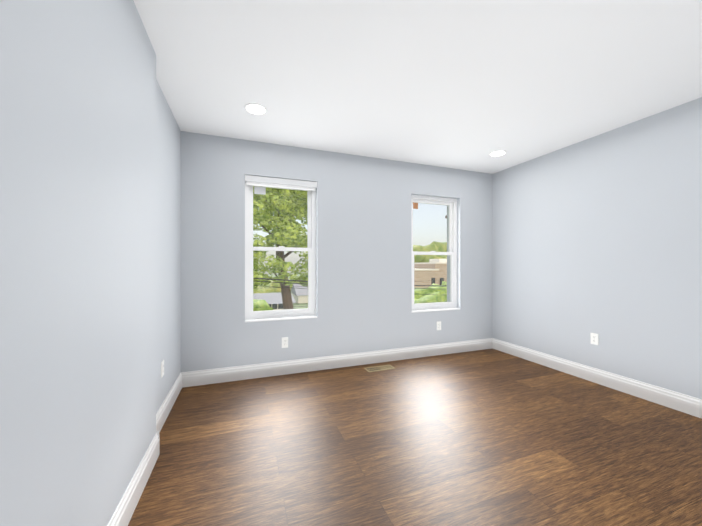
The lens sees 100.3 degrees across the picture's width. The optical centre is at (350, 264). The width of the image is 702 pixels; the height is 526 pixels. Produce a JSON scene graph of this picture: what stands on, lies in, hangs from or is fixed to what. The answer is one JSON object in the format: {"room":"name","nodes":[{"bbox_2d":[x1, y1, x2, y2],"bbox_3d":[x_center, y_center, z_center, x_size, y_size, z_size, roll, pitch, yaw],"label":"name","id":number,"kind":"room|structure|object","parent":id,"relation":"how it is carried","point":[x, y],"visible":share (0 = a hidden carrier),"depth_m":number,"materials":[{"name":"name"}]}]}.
{"room":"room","nodes":[
{"label":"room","id":0,"kind":"room"},
{"bbox_2d":[0,0,155,525],"bbox_3d":[-0.709,-0.059,-0.088,0.364,2.500,3.950,0,0,-20],"label":"wall","id":1,"kind":"structure","parent":0,"point":[77,256],"depth_m":0.95,"materials":[{"name":"grey paint"}]},
{"bbox_2d":[107,372,186,525],"bbox_3d":[-1.039,1.120,1.273,0.080,0.145,3.360,0,0,-20],"label":"baseboard","id":2,"kind":"structure","parent":1,"relation":"attached to","point":[128,503],"depth_m":1.60,"materials":[{"name":"white wood"}]},
{"bbox_2d":[156,79,180,412],"bbox_3d":[-1.610,-0.057,2.282,0.300,2.500,1.120,0,0,-20],"label":"wall","id":3,"kind":"structure","parent":0,"point":[168,241],"depth_m":2.36,"materials":[{"name":"grey paint"}]},
{"bbox_2d":[161,360,163,377],"bbox_3d":[-1.420,0.783,2.212,0.008,0.114,0.070,0,0,-20],"label":"electrical outlet","id":4,"kind":"object","parent":3,"relation":"attached to","point":[162,368],"visible":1,"depth_m":2.20,"materials":[{"name":"plastic"}]},
{"bbox_2d":[181,131,491,371],"bbox_3d":[0.127,-0.055,3.662,4.510,2.500,0.280,0,0,-20],"label":"wall","id":5,"kind":"structure","parent":0,"point":[363,261],"depth_m":3.40,"materials":[{"name":"grey paint"}]},
{"bbox_2d":[245,182,316,321],"bbox_3d":[-0.771,-0.172,3.263,0.773,1.547,0.154,0,0,-20],"label":"window","id":6,"kind":"structure","parent":5,"relation":"in","point":[309,311],"depth_m":3.26,"materials":[{"name":"white plastic"}]},
{"bbox_2d":[245,175,316,190],"bbox_3d":[-0.757,-0.895,3.226,0.767,0.098,0.056,0,0,-20],"label":"roller blind","id":7,"kind":"object","parent":6,"relation":"attached to","point":[278,182],"visible":0.96,"depth_m":3.20,"materials":[{"name":"white plastic"}]},
{"bbox_2d":[282,337,287,347],"bbox_3d":[-0.721,0.849,3.198,0.070,0.114,0.008,0,0,-20],"label":"electrical outlet","id":8,"kind":"object","parent":5,"relation":"attached to","point":[284,342],"visible":1,"depth_m":3.20,"materials":[{"name":"plastic"}]},
{"bbox_2d":[187,338,490,386],"bbox_3d":[0.187,1.122,3.526,3.930,0.145,0.016,0,0,-20],"label":"baseboard","id":9,"kind":"structure","parent":5,"relation":"attached to","point":[235,373],"depth_m":3.34,"materials":[{"name":"white wood"}]},
{"bbox_2d":[411,195,459,312],"bbox_3d":[1.109,-0.151,3.950,0.767,1.527,0.154,0,0,-20],"label":"window","id":10,"kind":"structure","parent":5,"relation":"in","point":[451,203],"depth_m":4.00,"materials":[{"name":"white plastic"}]},
{"bbox_2d":[437,321,440,329],"bbox_3d":[1.167,0.810,3.889,0.070,0.114,0.008,0,0,-20],"label":"electrical outlet","id":11,"kind":"object","parent":5,"relation":"attached to","point":[438,325],"visible":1,"depth_m":3.89,"materials":[{"name":"plastic"}]},
{"bbox_2d":[128,348,701,525],"bbox_3d":[0.998,1.252,1.280,4.510,0.120,5.350,0,0,-20],"label":"floor","id":12,"kind":"structure","parent":0,"point":[490,437],"depth_m":1.86,"materials":[{"name":"wood"}]},
{"bbox_2d":[364,365,395,371],"bbox_3d":[0.330,1.193,3.376,0.335,0.004,0.140,0,0,-20],"label":"floor vent","id":13,"kind":"object","parent":12,"relation":"in","point":[379,368],"visible":1,"depth_m":3.37,"materials":[{"name":"beige metal"}]},
{"bbox_2d":[133,0,701,173],"bbox_3d":[0.998,-1.368,1.283,4.510,0.120,5.350,0,0,-20],"label":"ceiling","id":14,"kind":"structure","parent":0,"point":[469,85],"depth_m":1.98,"materials":[{"name":"white paint"}]},
{"bbox_2d":[244,103,267,114],"bbox_3d":[-0.799,-1.304,2.462,0.188,0.004,0.188,0,0,-20],"label":"recessed light","id":15,"kind":"object","parent":14,"relation":"in","point":[254,108],"visible":1,"depth_m":2.46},
{"bbox_2d":[489,150,506,156],"bbox_3d":[1.721,-1.303,3.439,0.188,0.004,0.188,0,0,-20],"label":"recessed light","id":16,"kind":"object","parent":14,"relation":"in","point":[497,153],"visible":1,"depth_m":3.43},
{"bbox_2d":[492,97,701,398],"bbox_3d":[3.032,-0.057,1.877,0.280,2.500,5.070,0,0,-20],"label":"wall","id":17,"kind":"structure","parent":0,"point":[601,235],"depth_m":2.84,"materials":[{"name":"grey paint"}]},
{"bbox_2d":[591,333,598,344],"bbox_3d":[2.475,0.754,2.980,0.008,0.114,0.070,0,0,-20],"label":"electrical outlet","id":18,"kind":"object","parent":17,"relation":"attached to","point":[594,338],"visible":1,"depth_m":2.97,"materials":[{"name":"plastic"}]},
{"bbox_2d":[491,338,701,418],"bbox_3d":[2.555,1.121,2.748,0.016,0.145,3.060,0,0,-20],"label":"baseboard","id":19,"kind":"structure","parent":17,"relation":"attached to","point":[678,401],"depth_m":2.83,"materials":[{"name":"white wood"}]},
{"label":"outside","id":20,"kind":"structure","parent":0,"visible":0},
{"bbox_2d":[259,274,307,308],"bbox_3d":[-14.615,4.926,81.921,150.000,0.300,155.850,0,0,-20],"label":"ground","id":21,"kind":"structure","parent":20,"point":[296,303],"depth_m":35.77,"materials":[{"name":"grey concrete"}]},
{"bbox_2d":[253,284,307,309],"bbox_3d":[-7.748,3.599,34.761,8.987,2.256,11.550,0,0,-20],"label":"house","id":22,"kind":"structure","parent":21,"relation":"on","point":[273,302],"depth_m":31.58,"materials":[{"name":"beige"}]},
{"bbox_2d":[253,186,307,309],"bbox_3d":[-2.462,-0.395,12.201,4.966,10.210,3.290,0,0,-20],"label":"tree","id":23,"kind":"object","parent":21,"relation":"on","point":[271,218],"depth_m":11.48,"materials":[{"name":"green plant"}]},
{"bbox_2d":[253,281,446,310],"bbox_3d":[0.503,2.999,19.393,16.692,3.909,12.245,0,0,-20],"label":"shrubs","id":24,"kind":"object","parent":21,"relation":"on","point":[440,292],"depth_m":15.74,"materials":[{"name":"green plant"}]},
{"bbox_2d":[253,278,446,307],"bbox_3d":[9.883,1.221,14.976,36.905,6.972,3.692,0,0,-20],"label":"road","id":25,"kind":"structure","parent":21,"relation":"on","point":[307,286],"depth_m":9.68,"materials":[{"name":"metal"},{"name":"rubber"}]},
{"bbox_2d":[253,241,446,292],"bbox_3d":[5.143,1.440,58.772,57.697,13.396,12.109,0,0,-20],"label":"trees","id":26,"kind":"object","parent":21,"relation":"on","point":[430,247],"depth_m":57.20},
{"bbox_2d":[414,259,446,287],"bbox_3d":[7.835,1.992,36.231,9.913,5.472,9.100,0,0,-20],"label":"brick building","id":27,"kind":"structure","parent":21,"relation":"on","point":[441,273],"depth_m":32.14,"materials":[{"name":"beige brick"}]}
]}

